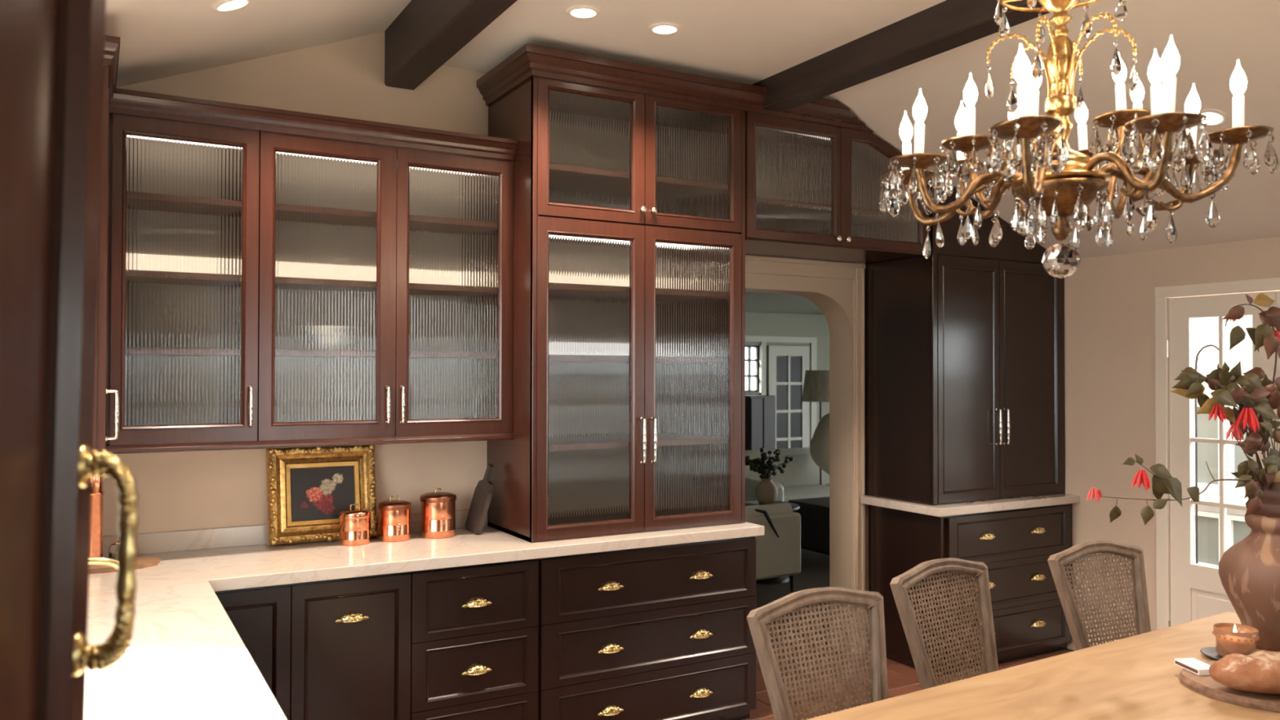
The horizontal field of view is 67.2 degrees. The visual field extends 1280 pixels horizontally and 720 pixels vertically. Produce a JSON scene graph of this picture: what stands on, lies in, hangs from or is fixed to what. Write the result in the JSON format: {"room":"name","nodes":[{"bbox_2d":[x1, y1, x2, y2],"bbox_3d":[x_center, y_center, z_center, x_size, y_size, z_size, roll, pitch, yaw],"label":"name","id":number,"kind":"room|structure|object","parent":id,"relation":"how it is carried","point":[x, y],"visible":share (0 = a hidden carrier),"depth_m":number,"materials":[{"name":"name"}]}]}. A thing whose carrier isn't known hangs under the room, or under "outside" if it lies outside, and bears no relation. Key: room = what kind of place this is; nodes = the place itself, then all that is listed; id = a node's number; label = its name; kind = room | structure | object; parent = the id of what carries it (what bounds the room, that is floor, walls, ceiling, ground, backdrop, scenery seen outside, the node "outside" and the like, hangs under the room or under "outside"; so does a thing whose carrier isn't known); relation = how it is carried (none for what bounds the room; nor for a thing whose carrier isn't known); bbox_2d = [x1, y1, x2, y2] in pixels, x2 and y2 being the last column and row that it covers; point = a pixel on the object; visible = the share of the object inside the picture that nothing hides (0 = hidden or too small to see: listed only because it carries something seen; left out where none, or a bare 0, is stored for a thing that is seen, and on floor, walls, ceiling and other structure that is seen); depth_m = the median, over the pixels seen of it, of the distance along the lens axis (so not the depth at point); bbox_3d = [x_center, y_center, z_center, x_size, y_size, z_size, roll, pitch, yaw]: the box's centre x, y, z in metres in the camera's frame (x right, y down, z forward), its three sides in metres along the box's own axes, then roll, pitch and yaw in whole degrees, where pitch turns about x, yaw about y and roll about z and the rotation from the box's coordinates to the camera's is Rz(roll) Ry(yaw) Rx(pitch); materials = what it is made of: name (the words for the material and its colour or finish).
{"room":"kitchen","nodes":[
{"label":"kitchen","id":0,"kind":"room"},
{"bbox_2d":[102,31,1252,648],"bbox_3d":[1.839,0.008,6.055,10.200,3.400,0.170,0,-1,-30],"label":"wall","id":1,"kind":"structure","parent":0,"point":[180,491],"depth_m":4.15,"materials":[{"name":"paint"}]},
{"bbox_2d":[105,112,259,445],"bbox_3d":[-1.758,-0.300,3.698,0.516,1.255,0.357,0,-1,-30],"label":"upper cabinet","id":2,"kind":"object","parent":1,"relation":"attached to","point":[183,210],"visible":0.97,"depth_m":3.58,"materials":[{"name":"brown wood"}]},
{"bbox_2d":[257,130,513,440],"bbox_3d":[-1.079,-0.294,4.086,1.046,1.255,0.357,0,-1,-30],"label":"upper cabinet","id":3,"kind":"object","parent":1,"relation":"attached to","point":[385,273],"visible":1,"depth_m":3.94,"materials":[{"name":"brown wood"}]},
{"bbox_2d":[105,432,514,453],"bbox_3d":[-1.093,0.325,3.576,1.567,0.030,0.620,0,-1,-30],"label":"trim","id":4,"kind":"structure","parent":3,"relation":"attached to","point":[130,449],"depth_m":3.76,"materials":[{"name":"brown wood"}]},
{"bbox_2d":[103,35,518,160],"bbox_3d":[-1.217,-0.925,3.479,1.899,0.080,0.650,0,-1,-30],"label":"trim","id":5,"kind":"structure","parent":3,"relation":"attached to","point":[122,101],"depth_m":3.74,"materials":[{"name":"brown wood"}]},
{"bbox_2d":[745,254,865,671],"bbox_3d":[0.730,0.562,5.398,1.232,2.272,0.208,0,-1,-30],"label":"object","id":6,"kind":"structure","parent":1,"relation":"attached to","point":[837,288],"depth_m":5.60,"materials":[{"name":"beige paint"}]},
{"bbox_2d":[745,111,929,263],"bbox_3d":[0.912,-0.887,5.111,1.220,0.636,0.564,0,-1,-30],"label":"upper cabinet","id":7,"kind":"object","parent":1,"relation":"attached to","point":[813,190],"visible":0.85,"depth_m":4.85,"materials":[{"name":"brown wood"}]},
{"bbox_2d":[105,0,1279,258],"bbox_3d":[1.625,-1.258,1.438,6.230,1.383,7.660,0,-1,-30],"label":"ceiling","id":8,"kind":"structure","parent":0,"point":[747,42],"depth_m":3.90,"materials":[{"name":"paint"}]},
{"bbox_2d":[211,0,251,12],"bbox_3d":[-1.361,-1.187,3.216,0.123,0.052,0.132,0,-1,-30],"label":"recessed light","id":9,"kind":"object","parent":8,"relation":"in","point":[224,6],"visible":1,"depth_m":3.22,"materials":[{"name":"paint"}]},
{"bbox_2d":[384,0,517,89],"bbox_3d":[0.789,-1.402,1.047,0.138,0.307,7.508,0,-1,-30],"label":"ceiling beam","id":10,"kind":"structure","parent":8,"relation":"attached to","point":[426,34],"depth_m":3.80,"materials":[{"name":"brown wood"}]},
{"bbox_2d":[566,4,599,18],"bbox_3d":[-0.220,-1.350,3.745,0.132,0.007,0.132,0,-1,-30],"label":"recessed light","id":11,"kind":"object","parent":8,"relation":"in","point":[580,11],"visible":1,"depth_m":3.74,"materials":[{"name":"paint"}]},
{"bbox_2d":[648,22,680,35],"bbox_3d":[0.101,-1.347,3.925,0.132,0.007,0.132,0,-1,-30],"label":"recessed light","id":12,"kind":"object","parent":8,"relation":"in","point":[658,28],"visible":1,"depth_m":3.92,"materials":[{"name":"paint"}]},
{"bbox_2d":[751,0,1081,111],"bbox_3d":[2.234,-1.390,1.873,0.136,0.307,7.508,0,-1,-30],"label":"ceiling beam","id":13,"kind":"structure","parent":8,"relation":"attached to","point":[946,25],"depth_m":3.90,"materials":[{"name":"brown wood"}]},
{"bbox_2d":[879,0,1279,278],"bbox_3d":[1.034,-0.779,2.269,0.838,1.182,0.812,0,-1,-14],"label":"chandelier","id":14,"kind":"object","parent":8,"relation":"hanging from","point":[1056,181],"visible":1,"depth_m":2.21,"materials":[{"name":"gold metal"}]},
{"bbox_2d":[1198,108,1228,126],"bbox_3d":[2.358,-1.002,3.988,0.123,0.052,0.132,0,-1,-30],"label":"recessed light","id":15,"kind":"object","parent":8,"relation":"in","point":[1215,117],"visible":0.66,"depth_m":3.96,"materials":[{"name":"paint"}]},
{"bbox_2d":[745,291,823,315],"bbox_3d":[1.939,-0.754,9.974,9.450,0.100,6.520,0,-1,-30],"label":"ceiling","id":16,"kind":"structure","parent":0,"point":[758,302],"depth_m":11.76,"materials":[{"name":"beige paint"}]},
{"bbox_2d":[745,311,829,425],"bbox_3d":[0.683,0.441,12.911,10.000,2.700,0.150,0,-1,-30],"label":"wall","id":17,"kind":"structure","parent":0,"point":[758,324],"depth_m":13.69,"materials":[{"name":"beige paint"}]},
{"bbox_2d":[745,345,759,392],"bbox_3d":[1.515,0.122,13.373,0.300,0.650,0.040,0,-1,-30],"label":"window","id":18,"kind":"structure","parent":17,"relation":"in","point":[748,360],"depth_m":13.39,"materials":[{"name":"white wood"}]},
{"bbox_2d":[745,335,817,448],"bbox_3d":[1.963,0.735,13.518,1.330,2.130,0.060,0,-1,-30],"label":"door","id":19,"kind":"structure","parent":17,"relation":"in","point":[796,420],"depth_m":13.58,"materials":[{"name":"grey wood"}]},
{"bbox_2d":[809,413,829,475],"bbox_3d":[2.009,0.884,9.776,0.702,0.688,0.301,0,-1,-30],"label":"table lamp","id":20,"kind":"object","parent":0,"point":[820,443],"visible":0.36,"depth_m":9.60,"materials":[{"name":"beige fabric"}]},
{"bbox_2d":[742,548,1074,719],"bbox_3d":[2.618,1.730,5.824,12.350,0.052,14.350,0,-1,-30],"label":"floor","id":21,"kind":"structure","parent":0,"point":[902,679],"depth_m":5.43,"materials":[{"name":"brown wood"}]},
{"bbox_2d":[0,0,138,719],"bbox_3d":[-0.688,0.454,0.442,0.840,2.360,0.858,0,-1,-30],"label":"pantry cabinet","id":22,"kind":"object","parent":21,"relation":"on","point":[52,51],"visible":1,"depth_m":0.91,"materials":[{"name":"brown wood"}]},
{"bbox_2d":[214,584,290,719],"bbox_3d":[-1.536,1.239,3.660,0.294,0.868,0.610,0,-1,-30],"label":"base cabinet","id":23,"kind":"object","parent":21,"relation":"on","point":[260,616],"visible":0.43,"depth_m":3.44,"materials":[{"name":"brown wood"}]},
{"bbox_2d":[289,571,410,719],"bbox_3d":[-1.212,1.241,3.835,0.439,0.868,0.628,0,-1,-30],"label":"base cabinet","id":24,"kind":"object","parent":21,"relation":"on","point":[350,637],"visible":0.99,"depth_m":3.59,"materials":[{"name":"brown wood"}]},
{"bbox_2d":[409,559,537,719],"bbox_3d":[-0.791,1.245,4.075,0.528,0.868,0.628,0,-1,-30],"label":"base cabinet","id":25,"kind":"object","parent":21,"relation":"on","point":[474,628],"visible":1,"depth_m":3.83,"materials":[{"name":"brown wood"}]},
{"bbox_2d":[536,536,755,719],"bbox_3d":[-0.078,1.251,4.483,1.113,0.868,0.628,0,-1,-30],"label":"base cabinet","id":26,"kind":"object","parent":21,"relation":"on","point":[657,633],"visible":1,"depth_m":4.22,"materials":[{"name":"brown wood"}]},
{"bbox_2d":[745,395,775,450],"bbox_3d":[1.592,1.110,13.153,0.430,1.250,0.313,0,-1,-30],"label":"cabinet","id":27,"kind":"object","parent":21,"relation":"on","point":[760,410],"visible":0.53,"depth_m":13.00,"materials":[{"name":"black wood"}]},
{"bbox_2d":[745,500,799,583],"bbox_3d":[0.998,1.433,7.596,0.520,0.585,0.520,0,-1,-30],"label":"side table","id":28,"kind":"object","parent":21,"relation":"on","point":[795,507],"visible":0.18,"depth_m":7.47,"materials":[{"name":"black wood"}]},
{"bbox_2d":[745,447,793,504],"bbox_3d":[0.992,0.917,7.618,0.389,0.447,0.276,0,-1,-30],"label":"potted plant","id":29,"kind":"object","parent":28,"relation":"on","point":[766,491],"visible":0.97,"depth_m":7.56,"materials":[{"name":"beige"}]},
{"bbox_2d":[745,502,800,591],"bbox_3d":[0.619,1.352,7.364,0.800,0.740,0.960,0,-1,-30],"label":"armchair","id":30,"kind":"object","parent":21,"relation":"on","point":[775,557],"visible":0.26,"depth_m":7.04,"materials":[{"name":"grey fabric"}]},
{"bbox_2d":[755,508,779,537],"bbox_3d":[0.920,1.176,6.961,0.173,0.204,0.074,0,-1,13],"label":"leather strap","id":31,"kind":"object","parent":30,"relation":"hanging from","point":[764,512],"visible":1,"depth_m":6.94,"materials":[{"name":"black leather"}]},
{"bbox_2d":[745,447,829,502],"bbox_3d":[1.972,1.274,9.733,2.360,0.720,0.970,0,-1,-30],"label":"sofa","id":32,"kind":"object","parent":21,"relation":"on","point":[800,479],"visible":0.1,"depth_m":9.72,"materials":[{"name":"white fabric"}]},
{"bbox_2d":[782,484,829,502],"bbox_3d":[1.592,1.339,9.389,0.980,0.140,0.730,1,-1,-30],"label":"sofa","id":33,"kind":"object","parent":32,"relation":"on","point":[791,491],"depth_m":9.27,"materials":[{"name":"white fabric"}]},
{"bbox_2d":[787,496,829,555],"bbox_3d":[1.786,1.487,8.449,0.800,0.500,0.650,0,-1,-30],"label":"ottoman","id":34,"kind":"object","parent":21,"relation":"on","point":[814,513],"visible":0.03,"depth_m":8.20,"materials":[{"name":"black fabric"}]},
{"bbox_2d":[801,370,829,484],"bbox_3d":[1.856,0.930,9.901,0.386,1.650,0.380,0,-1,-30],"label":"floor lamp","id":35,"kind":"object","parent":21,"relation":"on","point":[816,383],"visible":0.47,"depth_m":9.77,"materials":[{"name":"black wood"}]},
{"bbox_2d":[746,586,888,719],"bbox_3d":[0.647,1.163,2.563,0.485,1.008,0.589,1,-1,-30],"label":"dining chair","id":36,"kind":"object","parent":21,"relation":"on","point":[757,619],"visible":0.98,"depth_m":2.76,"materials":[{"name":"brown wood"}]},
{"bbox_2d":[889,557,998,689],"bbox_3d":[1.163,1.169,3.019,0.476,1.008,0.589,1,-1,-35],"label":"dining chair","id":37,"kind":"object","parent":21,"relation":"on","point":[900,585],"visible":0.83,"depth_m":3.20,"materials":[{"name":"brown wood"}]},
{"bbox_2d":[868,503,1072,675],"bbox_3d":[1.946,1.269,5.617,1.081,0.868,0.591,0,-1,-30],"label":"base cabinet","id":38,"kind":"object","parent":21,"relation":"on","point":[1015,546],"visible":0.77,"depth_m":5.41,"materials":[{"name":"brown wood"}]},
{"bbox_2d":[860,493,1079,516],"bbox_3d":[1.923,0.810,5.607,1.144,0.044,0.605,0,-1,-30],"label":"countertop","id":39,"kind":"structure","parent":38,"relation":"on","point":[1016,503],"depth_m":5.33,"materials":[{"name":"beige stone"}]},
{"bbox_2d":[864,177,1065,506],"bbox_3d":[1.924,-0.111,5.669,1.091,1.799,0.583,0,-1,-30],"label":"tall cabinet","id":40,"kind":"object","parent":39,"relation":"on","point":[964,345],"visible":0.98,"depth_m":5.41,"materials":[{"name":"brown wood"}]},
{"bbox_2d":[805,611,1279,719],"bbox_3d":[1.378,1.282,2.437,2.450,0.760,1.000,1,-1,-32],"label":"dining table","id":41,"kind":"object","parent":21,"relation":"on","point":[1136,677],"visible":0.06,"depth_m":2.62,"materials":[{"name":"brown wood"}]},
{"bbox_2d":[1200,646,1222,660],"bbox_3d":[1.801,0.902,2.936,0.164,0.013,0.164,0,-1,-30],"label":"dish","id":42,"kind":"object","parent":41,"relation":"on","point":[1211,651],"visible":0.25,"depth_m":2.97,"materials":[{"name":"grey ceramic"}]},
{"bbox_2d":[1212,622,1259,657],"bbox_3d":[1.814,0.853,2.935,0.125,0.096,0.124,0,-1,-30],"label":"candle jar","id":43,"kind":"object","parent":42,"relation":"on","point":[1230,637],"visible":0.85,"depth_m":2.90,"materials":[{"name":"orange glass"}]},
{"bbox_2d":[1178,660,1279,711],"bbox_3d":[1.730,0.892,2.645,0.424,0.024,0.403,0,-1,-30],"label":"board","id":44,"kind":"object","parent":41,"relation":"on","point":[1206,685],"visible":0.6,"depth_m":2.55,"materials":[{"name":"brown wood"}]},
{"bbox_2d":[1174,657,1210,675],"bbox_3d":[1.583,0.873,2.744,0.060,0.017,0.104,0,-1,-6],"label":"matchbox","id":45,"kind":"object","parent":44,"relation":"on","point":[1193,665],"visible":0.86,"depth_m":2.73,"materials":[{"name":"white cardboard"}]},
{"bbox_2d":[1208,649,1279,694],"bbox_3d":[1.694,0.826,2.554,0.360,0.105,0.176,0,-1,-2],"label":"bread loaf","id":46,"kind":"object","parent":44,"relation":"on","point":[1259,671],"visible":1,"depth_m":2.51,"materials":[{"name":"brown food"}]},
{"bbox_2d":[1218,480,1279,652],"bbox_3d":[2.041,0.644,3.041,0.370,0.533,0.370,0,-1,-30],"label":"vase","id":47,"kind":"object","parent":41,"relation":"on","point":[1249,571],"visible":0.75,"depth_m":2.98,"materials":[{"name":"ceramic"}]},
{"bbox_2d":[1086,293,1279,525],"bbox_3d":[1.706,0.170,3.000,0.790,0.756,0.226,0,-1,-9],"label":"branches","id":48,"kind":"object","parent":47,"relation":"in","point":[1257,399],"visible":0.97,"depth_m":2.98,"materials":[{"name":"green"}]},
{"bbox_2d":[1086,487,1099,502],"bbox_3d":[1.345,0.400,2.859,0.031,0.042,0.034,0,-1,-11],"label":"flower","id":49,"kind":"object","parent":48,"relation":"on","point":[1094,492],"depth_m":2.85,"materials":[{"name":"red plant"}]},
{"bbox_2d":[1097,489,1102,497],"bbox_3d":[1.364,0.399,2.869,0.018,0.025,0.020,0,-1,-11],"label":"flower","id":50,"kind":"object","parent":48,"relation":"on","point":[1099,494],"depth_m":2.86,"materials":[{"name":"red plant"}]},
{"bbox_2d":[1131,469,1150,490],"bbox_3d":[1.496,0.358,2.878,0.045,0.060,0.049,0,-1,-11],"label":"flower","id":51,"kind":"object","parent":48,"relation":"on","point":[1143,477],"depth_m":2.87,"materials":[{"name":"red plant"}]},
{"bbox_2d":[1208,404,1226,422],"bbox_3d":[1.778,0.164,2.969,0.041,0.054,0.044,0,-1,-11],"label":"flower","id":52,"kind":"object","parent":48,"relation":"on","point":[1215,409],"depth_m":2.97,"materials":[{"name":"red plant"}]},
{"bbox_2d":[1226,423,1243,441],"bbox_3d":[1.843,0.225,2.989,0.041,0.055,0.044,0,-1,-11],"label":"flower","id":53,"kind":"object","parent":48,"relation":"on","point":[1237,431],"depth_m":2.98,"materials":[{"name":"red plant"}]},
{"bbox_2d":[1235,407,1259,433],"bbox_3d":[1.856,0.184,2.948,0.057,0.076,0.061,0,-1,-11],"label":"flower","id":54,"kind":"object","parent":48,"relation":"on","point":[1250,418],"depth_m":2.95,"materials":[{"name":"red plant"}]},
{"bbox_2d":[1273,329,1279,339],"bbox_3d":[2.005,-0.071,3.049,0.036,0.048,0.039,0,-1,-11],"label":"flower","id":55,"kind":"object","parent":48,"relation":"on","point":[1276,331],"depth_m":3.04,"materials":[{"name":"red plant"}]},
{"bbox_2d":[1047,540,1151,650],"bbox_3d":[1.809,1.174,3.345,0.460,1.008,0.589,0,-1,-24],"label":"dining chair","id":56,"kind":"object","parent":21,"relation":"on","point":[1057,562],"visible":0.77,"depth_m":3.56,"materials":[{"name":"brown wood"}]},
{"bbox_3d":[-1.185,1.220,2.112,0.630,0.868,2.428,0,-1,-30],"label":"base cabinet","id":57,"kind":"object","parent":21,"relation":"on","visible":0},
{"bbox_2d":[84,509,764,719],"bbox_3d":[-0.299,0.734,2.977,3.025,0.124,3.040,0,-1,-30],"label":"countertop","id":58,"kind":"structure","parent":57,"relation":"on","point":[185,659],"depth_m":3.28,"materials":[{"name":"beige stone"}]},
{"bbox_2d":[88,556,117,569],"bbox_3d":[-1.559,0.642,2.615,0.333,0.206,0.244,0,-1,-30],"label":"tap","id":59,"kind":"object","parent":58,"relation":"on","point":[108,562],"visible":0.15,"depth_m":2.65,"materials":[{"name":"gold metal"}]},
{"bbox_2d":[88,555,159,573],"bbox_3d":[-1.943,0.748,3.512,0.348,0.017,0.210,0,-1,-30],"label":"wooden tray","id":60,"kind":"object","parent":58,"relation":"on","point":[143,562],"visible":0.41,"depth_m":3.49,"materials":[{"name":"brown wood"}]},
{"bbox_2d":[88,475,104,565],"bbox_3d":[-1.987,0.569,3.500,0.080,0.337,0.080,0,-1,-30],"label":"cylinder","id":61,"kind":"object","parent":60,"relation":"on","point":[97,483],"visible":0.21,"depth_m":3.48,"materials":[{"name":"orange metal"}]},
{"bbox_2d":[108,537,118,559],"bbox_3d":[-1.924,0.695,3.569,0.072,0.085,0.072,0,-1,-7],"label":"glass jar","id":62,"kind":"object","parent":60,"relation":"on","point":[113,548],"visible":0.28,"depth_m":3.54,"materials":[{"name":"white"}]},
{"bbox_2d":[266,444,378,545],"bbox_3d":[-1.337,0.561,4.069,0.440,0.404,0.124,0,-1,-30],"label":"picture frame","id":63,"kind":"object","parent":58,"relation":"on","point":[308,488],"visible":0.9,"depth_m":4.05,"materials":[{"name":"gold metal"}]},
{"bbox_2d":[338,503,370,546],"bbox_3d":[-1.186,0.681,4.014,0.127,0.164,0.127,0,-1,-30],"label":"canister","id":64,"kind":"object","parent":58,"relation":"on","point":[354,523],"visible":1,"depth_m":3.96,"materials":[{"name":"orange metal"}]},
{"bbox_2d":[377,495,411,542],"bbox_3d":[-1.046,0.672,4.108,0.138,0.186,0.138,0,-1,-30],"label":"canister","id":65,"kind":"object","parent":58,"relation":"on","point":[394,515],"visible":1,"depth_m":4.05,"materials":[{"name":"orange metal"}]},
{"bbox_2d":[419,488,456,538],"bbox_3d":[-0.879,0.662,4.200,0.155,0.209,0.155,0,-1,-30],"label":"canister","id":66,"kind":"object","parent":58,"relation":"on","point":[437,514],"visible":1,"depth_m":4.14,"materials":[{"name":"orange metal"}]},
{"bbox_2d":[465,463,493,534],"bbox_3d":[-0.707,0.616,4.311,0.107,0.303,0.170,0,-1,-30],"label":"cutting board","id":67,"kind":"object","parent":58,"relation":"on","point":[482,497],"visible":1,"depth_m":4.29,"materials":[{"name":"wood"}]},
{"bbox_2d":[486,76,745,542],"bbox_3d":[-0.095,-0.221,4.524,1.096,1.986,0.571,0,-1,-30],"label":"tall cabinet","id":68,"kind":"object","parent":58,"relation":"on","point":[628,334],"visible":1,"depth_m":4.27,"materials":[{"name":"brown wood"}]},
{"bbox_2d":[476,43,873,132],"bbox_3d":[0.235,-1.239,4.713,1.958,0.111,0.590,0,-1,-30],"label":"trim","id":69,"kind":"structure","parent":68,"relation":"on","point":[530,60],"depth_m":4.32,"materials":[{"name":"brown wood"}]},
{"bbox_2d":[1064,236,1279,650],"bbox_3d":[4.155,0.374,3.003,0.140,2.600,7.700,0,-1,-30],"label":"wall","id":70,"kind":"structure","parent":0,"point":[1109,300],"depth_m":5.42,"materials":[{"name":"paint"}]},
{"bbox_2d":[1087,631,1115,646],"bbox_3d":[2.673,1.636,5.418,0.018,0.130,0.481,0,-1,-30],"label":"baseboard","id":71,"kind":"structure","parent":70,"relation":"attached to","point":[1088,632],"depth_m":5.51,"materials":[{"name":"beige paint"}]},
{"bbox_2d":[1154,277,1279,630],"bbox_3d":[3.114,0.646,4.703,0.062,2.095,1.214,0,-1,-30],"label":"door","id":72,"kind":"structure","parent":70,"relation":"in","point":[1187,590],"depth_m":5.09,"materials":[{"name":"beige paint"}]},
{"bbox_2d":[1194,382,1248,515],"bbox_3d":[5.586,0.914,3.584,0.230,1.660,7.700,0,-1,-30],"label":"wall","id":73,"kind":"structure","parent":0,"point":[1234,495],"depth_m":6.43,"materials":[{"name":"white"}]},
{"bbox_2d":[1194,509,1219,567],"bbox_3d":[3.839,1.217,6.516,0.049,0.380,0.230,0,-1,-30],"label":"window","id":74,"kind":"structure","parent":73,"relation":"in","point":[1208,522],"depth_m":6.52,"materials":[{"name":"grey"}]},
{"bbox_2d":[1194,401,1226,489],"bbox_3d":[3.842,0.577,6.520,0.049,0.580,0.220,0,-1,-30],"label":"window","id":75,"kind":"structure","parent":73,"relation":"in","point":[1206,428],"depth_m":6.53,"materials":[{"name":"grey"}]},
{"bbox_2d":[1226,514,1251,549],"bbox_3d":[3.958,1.214,6.308,0.049,0.380,0.210,0,-1,-30],"label":"window","id":76,"kind":"structure","parent":73,"relation":"in","point":[1237,529],"depth_m":6.36,"materials":[{"name":"grey"}]},
{"bbox_2d":[1226,404,1253,485],"bbox_3d":[3.962,0.554,6.311,0.049,0.540,0.200,0,-1,-30],"label":"window","id":77,"kind":"structure","parent":73,"relation":"in","point":[1236,455],"depth_m":6.37,"materials":[{"name":"grey"}]},
{"bbox_3d":[-0.787,0.130,0.125,0.660,3.000,7.600,0,-1,-30],"label":"wall","id":78,"kind":"structure","parent":0,"visible":0},
{"bbox_2d":[92,65,119,452],"bbox_3d":[-1.897,-0.307,3.118,0.372,1.255,0.630,0,-1,-30],"label":"upper cabinet","id":79,"kind":"object","parent":78,"relation":"attached to","point":[100,437],"visible":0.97,"depth_m":2.92,"materials":[{"name":"brown wood"}]},
{"label":"outside","id":80,"kind":"structure","parent":0,"visible":0},
{"bbox_3d":[1.982,1.780,4.568,36.000,0.060,38.000,0,-1,-30],"label":"ground","id":81,"kind":"structure","parent":80,"visible":0},
{"bbox_2d":[1194,344,1218,564],"bbox_3d":[3.471,0.837,5.855,0.060,1.863,0.198,0,-1,-30],"label":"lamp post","id":82,"kind":"object","parent":81,"relation":"on","point":[1208,345],"visible":0.39,"depth_m":5.93,"materials":[{"name":"black metal"}]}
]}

